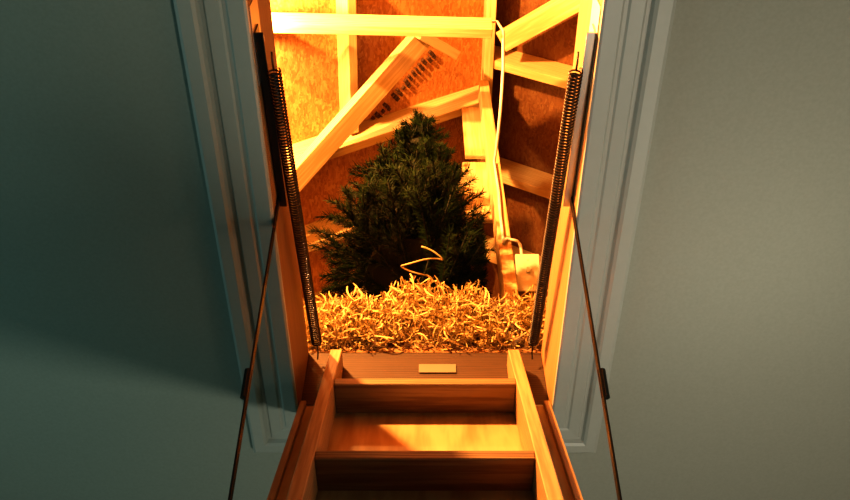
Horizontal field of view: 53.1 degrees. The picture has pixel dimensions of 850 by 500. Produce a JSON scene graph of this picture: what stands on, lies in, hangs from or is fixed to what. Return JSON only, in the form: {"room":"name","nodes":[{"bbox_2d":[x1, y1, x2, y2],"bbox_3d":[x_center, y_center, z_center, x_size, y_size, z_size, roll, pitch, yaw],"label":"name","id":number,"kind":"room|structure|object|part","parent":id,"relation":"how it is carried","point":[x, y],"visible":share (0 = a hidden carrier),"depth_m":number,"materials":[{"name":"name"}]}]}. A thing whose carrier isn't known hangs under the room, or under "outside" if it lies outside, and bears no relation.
{"room":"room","nodes":[
{"label":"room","id":0,"kind":"room"},
{"bbox_2d":[289,36,436,192],"bbox_3d":[-0.293,-0.509,3.294,0.946,0.038,0.089,-49,-41,-1],"label":"brace","id":1,"kind":"object","parent":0,"point":[411,48],"depth_m":3.27,"materials":[{"name":"beige wood"}]},
{"bbox_2d":[270,0,578,306],"bbox_3d":[0.270,-0.609,2.695,5.783,2.050,7.014,0,-54,0],"label":"roof","id":2,"kind":"structure","parent":0,"point":[532,110],"depth_m":3.61,"materials":[{"name":"brown wood"}]},
{"bbox_2d":[336,0,358,133],"bbox_3d":[-0.300,-0.756,3.282,0.039,0.089,0.645,-21,-49,-29],"label":"rafter","id":3,"kind":"structure","parent":2,"relation":"attached to","point":[346,44],"depth_m":3.27,"materials":[{"name":"beige wood"}]},
{"bbox_2d":[303,236,456,312],"bbox_3d":[-0.200,0.134,3.982,1.194,0.140,0.038,-22,-48,-28],"label":"insulation","id":4,"kind":"object","parent":2,"relation":"attached to","point":[317,293],"depth_m":3.83},
{"bbox_2d":[271,12,492,37],"bbox_3d":[-0.191,-0.794,3.000,0.854,0.080,0.051,1,-54,-1],"label":"tie","id":5,"kind":"object","parent":2,"relation":"attached to","point":[283,22],"visible":0.77,"depth_m":2.98,"materials":[{"name":"brown wood"}]},
{"bbox_2d":[302,167,462,251],"bbox_3d":[-0.200,-0.173,3.758,1.194,0.140,0.038,-22,-48,-28],"label":"rafter","id":6,"kind":"object","parent":2,"relation":"attached to","point":[319,224],"depth_m":3.61,"materials":[{"name":"beige wood"}]},
{"bbox_2d":[287,85,478,165],"bbox_3d":[-0.200,-0.495,3.521,1.194,0.140,0.038,-22,-48,-28],"label":"rafter","id":7,"kind":"object","parent":2,"relation":"attached to","point":[371,132],"depth_m":3.57,"materials":[{"name":"beige wood"}]},
{"bbox_2d":[416,37,459,59],"bbox_3d":[0.046,-0.802,3.306,0.220,0.153,0.052,35,-61,-23],"label":"brace","id":8,"kind":"object","parent":2,"relation":"attached to","point":[436,43],"visible":0.66,"depth_m":3.29,"materials":[{"name":"brown wood"}]},
{"bbox_2d":[477,0,496,161],"bbox_3d":[0.270,-0.787,3.700,0.038,0.190,1.400,0,-54,0],"label":"board","id":9,"kind":"object","parent":2,"relation":"attached to","point":[487,63],"visible":0.27,"depth_m":3.56,"materials":[{"name":"brown wood"}]},
{"bbox_2d":[483,234,549,284],"bbox_3d":[0.550,0.088,4.113,0.730,0.140,0.038,22,-48,28],"label":"rafter","id":10,"kind":"object","parent":2,"relation":"attached to","point":[515,249],"depth_m":4.19,"materials":[{"name":"beige wood"}]},
{"bbox_2d":[499,157,559,200],"bbox_3d":[0.550,-0.291,3.835,0.730,0.140,0.038,22,-48,28],"label":"rafter","id":11,"kind":"object","parent":2,"relation":"attached to","point":[514,174],"depth_m":3.85,"materials":[{"name":"beige wood"}]},
{"bbox_2d":[493,45,572,88],"bbox_3d":[0.550,-0.727,3.516,0.730,0.140,0.038,22,-48,28],"label":"rafter","id":12,"kind":"object","parent":2,"relation":"attached to","point":[543,70],"depth_m":3.54,"materials":[{"name":"beige wood"}]},
{"bbox_2d":[496,0,579,51],"bbox_3d":[0.481,-0.913,3.304,0.473,0.285,0.095,-37,-62,24],"label":"brace","id":13,"kind":"object","parent":2,"relation":"attached to","point":[552,12],"visible":0.9,"depth_m":3.33,"materials":[{"name":"brown wood"}]},
{"bbox_2d":[0,0,849,499],"bbox_3d":[0.000,-0.237,1.509,4.400,0.016,4.600,0,-54,0],"label":"ceiling","id":14,"kind":"structure","parent":0,"point":[120,379],"depth_m":1.71,"materials":[{"name":"paint"}]},
{"bbox_2d":[173,0,297,452],"bbox_3d":[-0.346,-0.185,1.523,0.116,0.024,1.632,0,-54,0],"label":"trim","id":15,"kind":"structure","parent":14,"relation":"attached to","point":[215,35],"depth_m":1.57,"materials":[{"name":"paint"}]},
{"bbox_2d":[247,0,308,405],"bbox_3d":[-0.298,-0.251,1.613,0.020,0.200,1.440,0,-54,0],"label":"frame","id":16,"kind":"object","parent":14,"relation":"attached to","point":[291,278],"depth_m":1.78,"materials":[{"name":"beige wood"}]},
{"bbox_2d":[267,350,582,499],"bbox_3d":[0.000,0.456,1.302,0.570,1.449,0.623,0,-54,0],"label":"ladder","id":17,"kind":"object","parent":14,"relation":"attached to","point":[360,438],"visible":1,"depth_m":1.74,"materials":[{"name":"brown wood"}]},
{"bbox_2d":[228,0,321,499],"bbox_3d":[-0.272,0.162,1.414,0.051,0.965,0.932,0,-54,0],"label":"spring","id":18,"kind":"object","parent":17,"relation":"attached to","point":[270,93],"visible":1,"depth_m":1.56,"materials":[{"name":"grey metal"}]},
{"bbox_3d":[-0.287,0.218,1.384,0.004,0.870,0.016,0,-41,0],"label":"arm","id":19,"kind":"part","parent":18,"relation":"part of"},
{"bbox_3d":[-0.285,-0.235,1.558,0.003,0.034,0.372,0,-48,0],"label":"arm","id":20,"kind":"part","parent":18,"relation":"part of","materials":[{"name":"grey metal"}]},
{"bbox_3d":[-0.281,-0.255,1.536,0.013,0.070,0.403,0,-54,0],"label":"arm mount","id":21,"kind":"part","parent":18,"relation":"part of","materials":[{"name":"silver metal"}]},
{"bbox_3d":[0.000,0.528,1.281,0.570,1.360,0.012,0,-76,0],"label":"door panel","id":22,"kind":"part","parent":17,"relation":"part of","materials":[{"name":"brown wood"}]},
{"bbox_2d":[528,0,621,499],"bbox_3d":[0.272,0.162,1.414,0.051,0.965,0.932,0,-54,0],"label":"spring","id":23,"kind":"object","parent":17,"relation":"attached to","point":[574,123],"visible":1,"depth_m":1.56,"materials":[{"name":"grey metal"}]},
{"bbox_3d":[0.281,-0.255,1.536,0.013,0.070,0.403,0,-54,0],"label":"arm mount","id":24,"kind":"part","parent":23,"relation":"part of","materials":[{"name":"silver metal"}]},
{"bbox_3d":[0.285,-0.235,1.558,0.003,0.034,0.372,0,-48,0],"label":"arm","id":25,"kind":"part","parent":23,"relation":"part of","materials":[{"name":"silver metal"}]},
{"bbox_3d":[0.287,0.218,1.384,0.004,0.870,0.016,0,-41,0],"label":"arm","id":26,"kind":"part","parent":23,"relation":"part of"},
{"bbox_2d":[256,422,593,452],"bbox_3d":[0.000,0.427,1.970,0.808,0.024,0.116,0,-54,0],"label":"trim","id":27,"kind":"structure","parent":14,"relation":"attached to","point":[276,444],"depth_m":1.98,"materials":[{"name":"paint"}]},
{"bbox_2d":[301,353,548,405],"bbox_3d":[0.000,0.322,2.032,0.576,0.200,0.020,0,-54,0],"label":"frame","id":28,"kind":"object","parent":14,"relation":"attached to","point":[355,365],"depth_m":2.06,"materials":[{"name":"brown wood"}]},
{"bbox_2d":[541,0,602,405],"bbox_3d":[0.298,-0.251,1.613,0.020,0.200,1.440,0,-54,0],"label":"frame","id":29,"kind":"object","parent":14,"relation":"attached to","point":[559,271],"depth_m":1.78,"materials":[{"name":"beige wood"}]},
{"bbox_2d":[552,0,676,452],"bbox_3d":[0.346,-0.185,1.523,0.116,0.024,1.632,0,-54,0],"label":"trim","id":30,"kind":"structure","parent":14,"relation":"attached to","point":[634,35],"depth_m":1.57,"materials":[{"name":"paint"}]},
{"bbox_3d":[0.270,-0.010,1.876,5.770,0.020,7.000,0,-54,0],"label":"floor","id":31,"kind":"structure","parent":0,"visible":0},
{"bbox_2d":[306,107,501,309],"bbox_3d":[-0.061,-0.073,2.835,0.609,1.598,0.759,-10,-54,7],"label":"tree","id":32,"kind":"object","parent":31,"relation":"on","point":[410,217],"visible":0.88,"depth_m":2.52,"materials":[{"name":"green plant"}]},
{"bbox_2d":[303,273,547,352],"bbox_3d":[-0.002,0.352,2.343,0.998,0.299,0.542,0,-54,0],"label":"pile","id":33,"kind":"object","parent":31,"relation":"on","point":[413,321],"visible":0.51,"depth_m":2.16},
{"bbox_2d":[462,80,518,310],"bbox_3d":[0.208,-0.142,2.921,0.135,1.821,0.110,0,-54,0],"label":"support post","id":34,"kind":"object","parent":31,"relation":"on","point":[479,132],"visible":0.66,"depth_m":3.11,"materials":[{"name":"brown wood"}]},
{"bbox_2d":[492,20,522,253],"bbox_3d":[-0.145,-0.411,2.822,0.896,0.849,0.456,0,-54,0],"label":"electrical cable","id":35,"kind":"object","parent":34,"relation":"attached to","point":[504,239],"visible":0.51,"depth_m":2.97,"materials":[{"name":"white plastic"}]},
{"bbox_2d":[514,254,539,294],"bbox_3d":[0.309,0.079,2.568,0.072,0.123,0.104,0,-54,0],"label":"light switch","id":36,"kind":"object","parent":34,"relation":"attached to","point":[526,265],"visible":0.76,"depth_m":2.55,"materials":[{"name":"white plastic"}]}
]}

